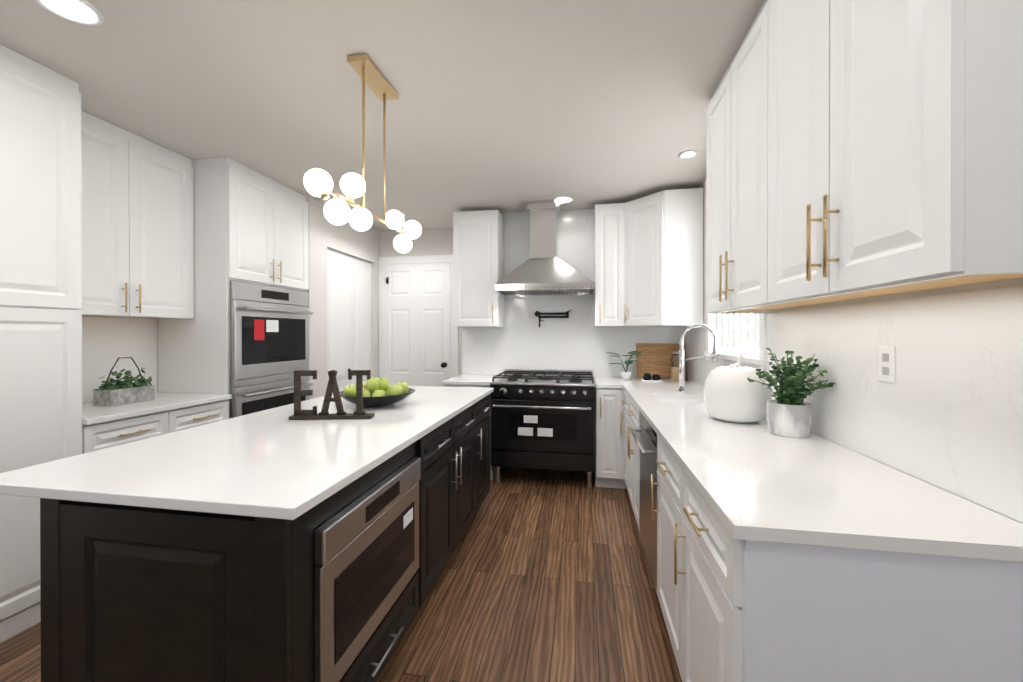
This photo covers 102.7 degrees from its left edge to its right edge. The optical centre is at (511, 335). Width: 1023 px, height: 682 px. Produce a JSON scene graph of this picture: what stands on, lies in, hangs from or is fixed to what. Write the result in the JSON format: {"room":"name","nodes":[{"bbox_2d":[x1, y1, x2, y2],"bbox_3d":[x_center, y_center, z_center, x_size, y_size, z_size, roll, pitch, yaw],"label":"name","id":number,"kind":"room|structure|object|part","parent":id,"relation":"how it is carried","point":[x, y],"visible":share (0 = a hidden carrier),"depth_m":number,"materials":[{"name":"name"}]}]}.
{"room":"kitchen","nodes":[
{"label":"kitchen","id":0,"kind":"room"},
{"bbox_2d":[82,315,157,401],"bbox_3d":[-2.822,0.032,2.129,0.100,2.600,6.350,0,0,10],"label":"wall","id":1,"kind":"structure","parent":0,"point":[128,317],"depth_m":2.86,"materials":[{"name":"white paint"}]},
{"bbox_2d":[82,317,156,401],"bbox_3d":[-2.687,0.151,2.590,0.006,0.536,0.861,0,0,10],"label":"backsplash","id":2,"kind":"structure","parent":1,"relation":"attached to","point":[107,343],"depth_m":2.75,"materials":[{"name":"stone"}]},
{"bbox_2d":[80,111,193,318],"bbox_3d":[-2.506,-0.692,2.556,0.358,1.151,0.861,0,0,10],"label":"upper cabinet","id":3,"kind":"object","parent":1,"relation":"attached to","point":[137,208],"visible":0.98,"depth_m":2.56,"materials":[{"name":"white wood"}]},
{"bbox_2d":[0,467,681,681],"bbox_3d":[-0.763,1.358,1.774,4.680,0.050,6.550,0,0,10],"label":"floor","id":4,"kind":"structure","parent":0,"point":[545,575],"depth_m":2.03,"materials":[{"name":"brown wood"}]},
{"bbox_2d":[0,45,81,642],"bbox_3d":[-2.513,0.034,1.679,0.646,2.598,0.870,0,0,10],"label":"pantry","id":5,"kind":"object","parent":4,"relation":"on","point":[40,286],"visible":0.79,"depth_m":1.88,"materials":[{"name":"white wood"}]},
{"bbox_2d":[82,392,231,453],"bbox_3d":[-2.365,0.876,2.536,0.646,0.910,0.861,0,0,10],"label":"base cabinet","id":6,"kind":"object","parent":4,"relation":"on","point":[104,427],"visible":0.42,"depth_m":2.41,"materials":[{"name":"white wood"}]},
{"bbox_2d":[93,357,154,405],"bbox_3d":[-2.414,0.279,2.552,0.137,0.282,0.266,0,0,10],"label":"planter","id":7,"kind":"object","parent":6,"relation":"on","point":[126,390],"visible":1,"depth_m":2.52,"materials":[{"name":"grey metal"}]},
{"bbox_2d":[157,157,308,399],"bbox_3d":[-2.216,0.029,3.383,0.646,2.598,0.860,0,0,10],"label":"tall cabinet","id":8,"kind":"object","parent":4,"relation":"on","point":[251,226],"visible":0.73,"depth_m":2.98,"materials":[{"name":"white wood"}]},
{"bbox_2d":[229,280,312,418],"bbox_3d":[-2.174,0.322,3.377,0.672,1.436,0.836,0,0,10],"label":"wall oven","id":9,"kind":"object","parent":8,"relation":"in","point":[268,341],"visible":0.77,"depth_m":3.21,"materials":[{"name":"silver metal"}]},
{"bbox_2d":[40,389,493,681],"bbox_3d":[-0.744,0.892,2.204,0.860,0.880,2.254,0,0,10],"label":"kitchen island","id":10,"kind":"object","parent":4,"relation":"on","point":[185,555],"depth_m":1.14,"materials":[{"name":"black wood"}]},
{"bbox_2d":[0,385,491,520],"bbox_3d":[-0.864,0.437,2.225,1.065,0.030,2.290,0,0,10],"label":"island countertop","id":11,"kind":"structure","parent":10,"relation":"on","point":[265,465],"depth_m":1.36,"materials":[{"name":"white stone"}]},
{"bbox_2d":[289,370,374,419],"bbox_3d":[-0.908,0.299,2.075,0.400,0.244,0.070,0,0,-4],"label":"eat sign","id":12,"kind":"object","parent":11,"relation":"on","point":[324,414],"visible":1,"depth_m":2.06,"materials":[{"name":"brown wood"}]},
{"bbox_2d":[340,376,414,406],"bbox_3d":[-0.813,0.336,2.475,0.452,0.167,0.452,0,0,10],"label":"apple bowl","id":13,"kind":"object","parent":11,"relation":"on","point":[379,392],"visible":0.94,"depth_m":2.39,"materials":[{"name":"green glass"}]},
{"bbox_3d":[-0.719,0.784,1.516,0.534,0.490,0.690,0,0,10],"label":"microwave drawer","id":14,"kind":"part","parent":10,"relation":"part of","materials":[{"name":"silver metal"}]},
{"bbox_2d":[442,374,500,479],"bbox_3d":[-0.356,0.871,3.986,0.456,0.910,0.673,0,0,10],"label":"base cabinet","id":15,"kind":"object","parent":4,"relation":"on","point":[471,380],"visible":0.04,"depth_m":3.72,"materials":[{"name":"white"}]},
{"bbox_2d":[490,369,595,488],"bbox_3d":[0.310,0.839,3.814,0.912,0.974,0.739,0,0,10],"label":"range","id":16,"kind":"object","parent":4,"relation":"on","point":[542,419],"visible":1,"depth_m":3.53,"materials":[{"name":"black metal"}]},
{"bbox_2d":[594,385,621,487],"bbox_3d":[0.900,0.887,3.784,0.253,0.880,0.640,0,0,10],"label":"base cabinet","id":17,"kind":"object","parent":4,"relation":"on","point":[608,398],"depth_m":3.48,"materials":[{"name":"white wood"}]},
{"bbox_2d":[594,377,621,384],"bbox_3d":[0.885,0.432,3.781,0.223,0.030,0.647,0,0,10],"label":"countertop","id":18,"kind":"structure","parent":17,"relation":"on","point":[598,380],"depth_m":3.69,"materials":[{"name":"white stone"}]},
{"bbox_2d":[618,377,702,398],"bbox_3d":[1.272,0.433,3.473,0.645,0.030,1.122,0,0,10],"label":"countertop","id":19,"kind":"structure","parent":17,"relation":"on","point":[634,387],"depth_m":3.22,"materials":[{"name":"white stone"}]},
{"bbox_2d":[606,351,641,379],"bbox_3d":[1.070,0.278,3.881,0.341,0.274,0.344,0,0,10],"label":"plant","id":20,"kind":"object","parent":19,"relation":"on","point":[625,374],"visible":1,"depth_m":3.85,"materials":[{"name":"green plant"}]},
{"bbox_2d":[641,373,662,381],"bbox_3d":[1.270,0.380,3.706,0.180,0.072,0.090,0,0,10],"label":"soap tray","id":21,"kind":"object","parent":19,"relation":"on","point":[647,377],"visible":1,"depth_m":3.68,"materials":[{"name":"white"}]},
{"bbox_2d":[636,343,684,377],"bbox_3d":[1.442,0.247,3.966,0.450,0.333,0.073,0,0,10],"label":"cutting board","id":22,"kind":"object","parent":19,"relation":"on","point":[653,358],"visible":0.6,"depth_m":3.96,"materials":[{"name":"brown wood"}]},
{"bbox_2d":[671,352,685,381],"bbox_3d":[1.515,0.284,3.713,0.120,0.264,0.120,0,0,10],"label":"jar","id":23,"kind":"object","parent":19,"relation":"on","point":[674,367],"visible":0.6,"depth_m":3.68,"materials":[{"name":"clear glass"}]},
{"bbox_2d":[654,398,703,402],"bbox_3d":[1.159,0.563,2.725,0.448,0.224,0.418,0,0,10],"label":"sink","id":24,"kind":"object","parent":19,"relation":"in","point":[677,400],"visible":0.02,"depth_m":2.92,"materials":[{"name":"white ceramic"}]},
{"bbox_2d":[677,323,718,392],"bbox_3d":[1.330,0.166,2.942,0.247,0.504,0.226,0,0,10],"label":"faucet","id":25,"kind":"object","parent":19,"relation":"on","point":[715,353],"visible":1,"depth_m":2.96,"materials":[{"name":"silver metal"}]},
{"bbox_2d":[626,425,653,531],"bbox_3d":[1.155,1.020,2.775,0.634,0.620,0.618,0,0,10],"label":"base cabinet","id":26,"kind":"object","parent":4,"relation":"on","point":[632,449],"depth_m":2.77,"materials":[{"name":"white wood"}]},
{"bbox_2d":[630,411,657,592],"bbox_3d":[0.995,0.894,2.182,0.646,0.875,0.594,0,0,10],"label":"dishwasher","id":27,"kind":"object","parent":26,"relation":"in","point":[646,442],"visible":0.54,"depth_m":2.17,"materials":[{"name":"silver metal"}]},
{"bbox_2d":[622,389,685,488],"bbox_3d":[1.231,0.888,3.250,0.648,0.880,0.345,0,0,10],"label":"base cabinet","id":28,"kind":"object","parent":4,"relation":"on","point":[630,416],"depth_m":3.27,"materials":[{"name":"white wood"}]},
{"bbox_2d":[654,429,677,665],"bbox_3d":[0.956,0.894,1.629,0.634,0.880,0.498,0,0,10],"label":"base cabinet","id":29,"kind":"object","parent":4,"relation":"on","point":[667,464],"depth_m":1.68,"materials":[{"name":"white wood"}]},
{"bbox_2d":[678,461,1022,681],"bbox_3d":[0.869,0.895,1.131,0.634,0.880,0.513,0,0,10],"label":"base cabinet","id":30,"kind":"object","parent":4,"relation":"on","point":[814,558],"depth_m":0.90,"materials":[{"name":"white wood"}]},
{"bbox_2d":[634,401,1022,564],"bbox_3d":[0.962,0.438,1.699,0.645,0.030,1.700,0,0,10],"label":"countertop","id":31,"kind":"structure","parent":30,"relation":"on","point":[769,488],"depth_m":1.07,"materials":[{"name":"white stone"}]},
{"bbox_2d":[703,353,770,423],"bbox_3d":[1.122,0.256,2.046,0.300,0.331,0.300,0,0,10],"label":"apple","id":32,"kind":"object","parent":31,"relation":"on","point":[732,394],"visible":0.94,"depth_m":1.94,"materials":[{"name":"white ceramic"}]},
{"bbox_2d":[747,348,835,437],"bbox_3d":[1.176,0.238,1.753,0.315,0.368,0.318,0,0,10],"label":"potted plant","id":33,"kind":"object","parent":31,"relation":"on","point":[789,412],"visible":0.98,"depth_m":1.70,"materials":[{"name":"plant"}]},
{"bbox_2d":[307,197,378,398],"bbox_3d":[-2.051,0.024,4.454,0.620,2.600,1.303,0,0,10],"label":"wall","id":34,"kind":"structure","parent":0,"point":[346,238],"depth_m":3.98,"materials":[{"name":"white paint"}]},
{"bbox_2d":[327,249,371,393],"bbox_3d":[-1.764,0.224,4.493,0.056,2.176,0.922,0,0,10],"label":"closet door","id":35,"kind":"structure","parent":34,"relation":"in","point":[349,284],"depth_m":4.46,"materials":[{"name":"white wood"}]},
{"bbox_2d":[0,0,763,230],"bbox_3d":[-0.763,-1.277,1.766,4.680,0.020,6.550,0,0,10],"label":"ceiling","id":36,"kind":"structure","parent":0,"point":[509,106],"depth_m":2.09,"materials":[{"name":"white paint"}]},
{"bbox_2d":[35,0,103,25],"bbox_3d":[-1.701,-1.259,1.569,0.193,0.010,0.193,0,0,-35],"label":"recessed light","id":37,"kind":"object","parent":36,"relation":"in","point":[84,12],"depth_m":1.59,"materials":[{"name":"white"}]},
{"bbox_2d":[304,54,421,252],"bbox_3d":[-0.671,-0.864,2.003,0.164,0.806,0.952,0,0,10],"label":"pendant chandelier","id":38,"kind":"object","parent":36,"relation":"hanging from","point":[318,182],"visible":1,"depth_m":1.86,"materials":[{"name":"white glass"}]},
{"bbox_2d":[552,196,572,203],"bbox_3d":[0.482,-1.267,3.838,0.193,0.010,0.193,0,0,-35],"label":"recessed light","id":39,"kind":"object","parent":36,"relation":"in","point":[562,199],"depth_m":3.82,"materials":[{"name":"white"}]},
{"bbox_2d":[678,150,697,158],"bbox_3d":[1.236,-1.264,2.864,0.123,0.010,0.123,0,0,-35],"label":"recessed light","id":40,"kind":"object","parent":36,"relation":"in","point":[689,153],"depth_m":2.85,"materials":[{"name":"white"}]},
{"bbox_2d":[379,228,461,374],"bbox_3d":[-1.384,0.022,5.050,1.930,2.600,0.100,0,0,10],"label":"wall","id":41,"kind":"structure","parent":0,"point":[427,242],"depth_m":4.93,"materials":[{"name":"white paint"}]},
{"bbox_2d":[383,262,450,386],"bbox_3d":[-1.153,0.226,4.906,0.859,2.179,0.098,0,0,10],"label":"door","id":42,"kind":"structure","parent":41,"relation":"in","point":[416,324],"depth_m":4.93,"materials":[{"name":"white wood"}]},
{"bbox_2d":[379,255,458,377],"bbox_3d":[-1.131,0.183,4.944,1.015,2.280,0.020,0,0,10],"label":"door frame","id":43,"kind":"structure","parent":41,"relation":"attached to","point":[454,330],"depth_m":4.92,"materials":[{"name":"white wood"}]},
{"bbox_2d":[688,179,1022,523],"bbox_3d":[1.246,0.035,1.125,0.100,2.600,5.770,0,0,10],"label":"wall","id":44,"kind":"structure","parent":0,"point":[1009,283],"depth_m":1.38,"materials":[{"name":"white paint"}]},
{"bbox_2d":[704,313,767,371],"bbox_3d":[1.508,-0.380,2.728,0.125,1.160,1.100,0,0,10],"label":"window","id":45,"kind":"structure","parent":44,"relation":"in","point":[743,334],"depth_m":2.63,"materials":[{"name":"white fabric"}]},
{"bbox_2d":[706,6,843,311],"bbox_3d":[1.145,-0.702,1.812,0.324,1.125,0.748,0,0,10],"label":"upper cabinet","id":46,"kind":"object","parent":44,"relation":"attached to","point":[734,110],"depth_m":1.78,"materials":[{"name":"white wood"}]},
{"bbox_2d":[685,286,1022,522],"bbox_3d":[1.413,0.152,2.387,0.004,0.536,3.212,0,0,10],"label":"backsplash","id":47,"kind":"structure","parent":44,"relation":"attached to","point":[944,411],"depth_m":1.19,"materials":[{"name":"stone"}]},
{"bbox_2d":[878,346,895,382],"bbox_3d":[1.225,0.095,1.337,0.006,0.116,0.074,0,0,10],"label":"outlet","id":48,"kind":"object","parent":47,"relation":"attached to","point":[886,363],"visible":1,"depth_m":1.33,"materials":[{"name":"white plastic"}]},
{"bbox_2d":[762,0,1022,299],"bbox_3d":[1.017,-0.700,1.076,0.324,1.125,0.747,0,0,10],"label":"upper cabinet","id":49,"kind":"object","parent":44,"relation":"attached to","point":[856,149],"depth_m":0.90,"materials":[{"name":"white wood"}]},
{"bbox_3d":[0.683,0.024,4.446,2.350,2.600,0.580,0,0,10],"label":"wall","id":50,"kind":"structure","parent":0,"visible":0},
{"bbox_2d":[453,210,503,326],"bbox_3d":[-0.331,-0.652,4.136,0.452,1.135,0.358,0,0,10],"label":"upper cabinet","id":51,"kind":"object","parent":50,"relation":"attached to","point":[478,259],"visible":1,"depth_m":4.00,"materials":[{"name":"white wood"}]},
{"bbox_2d":[495,201,594,294],"bbox_3d":[0.334,-0.842,3.948,0.908,0.857,0.498,0,0,10],"label":"range hood","id":52,"kind":"object","parent":50,"relation":"attached to","point":[543,270],"visible":1,"depth_m":3.88,"materials":[{"name":"silver metal"}]},
{"bbox_2d":[462,209,684,376],"bbox_3d":[0.580,-0.430,4.165,2.240,1.688,0.006,0,0,10],"label":"backsplash","id":53,"kind":"structure","parent":50,"relation":"attached to","point":[575,340],"depth_m":4.18,"materials":[{"name":"stone"}]},
{"bbox_2d":[535,309,571,326],"bbox_3d":[0.417,-0.170,4.137,0.382,0.179,0.101,0,0,10],"label":"pot filler","id":54,"kind":"object","parent":53,"relation":"attached to","point":[538,314],"visible":0.98,"depth_m":4.12,"materials":[{"name":"black metal"}]},
{"bbox_2d":[594,188,702,326],"bbox_3d":[1.206,-0.651,3.744,0.867,1.135,0.603,0,0,10],"label":"upper cabinet","id":55,"kind":"object","parent":50,"relation":"attached to","point":[648,260],"visible":1,"depth_m":3.52,"materials":[{"name":"white wood"}]}
]}

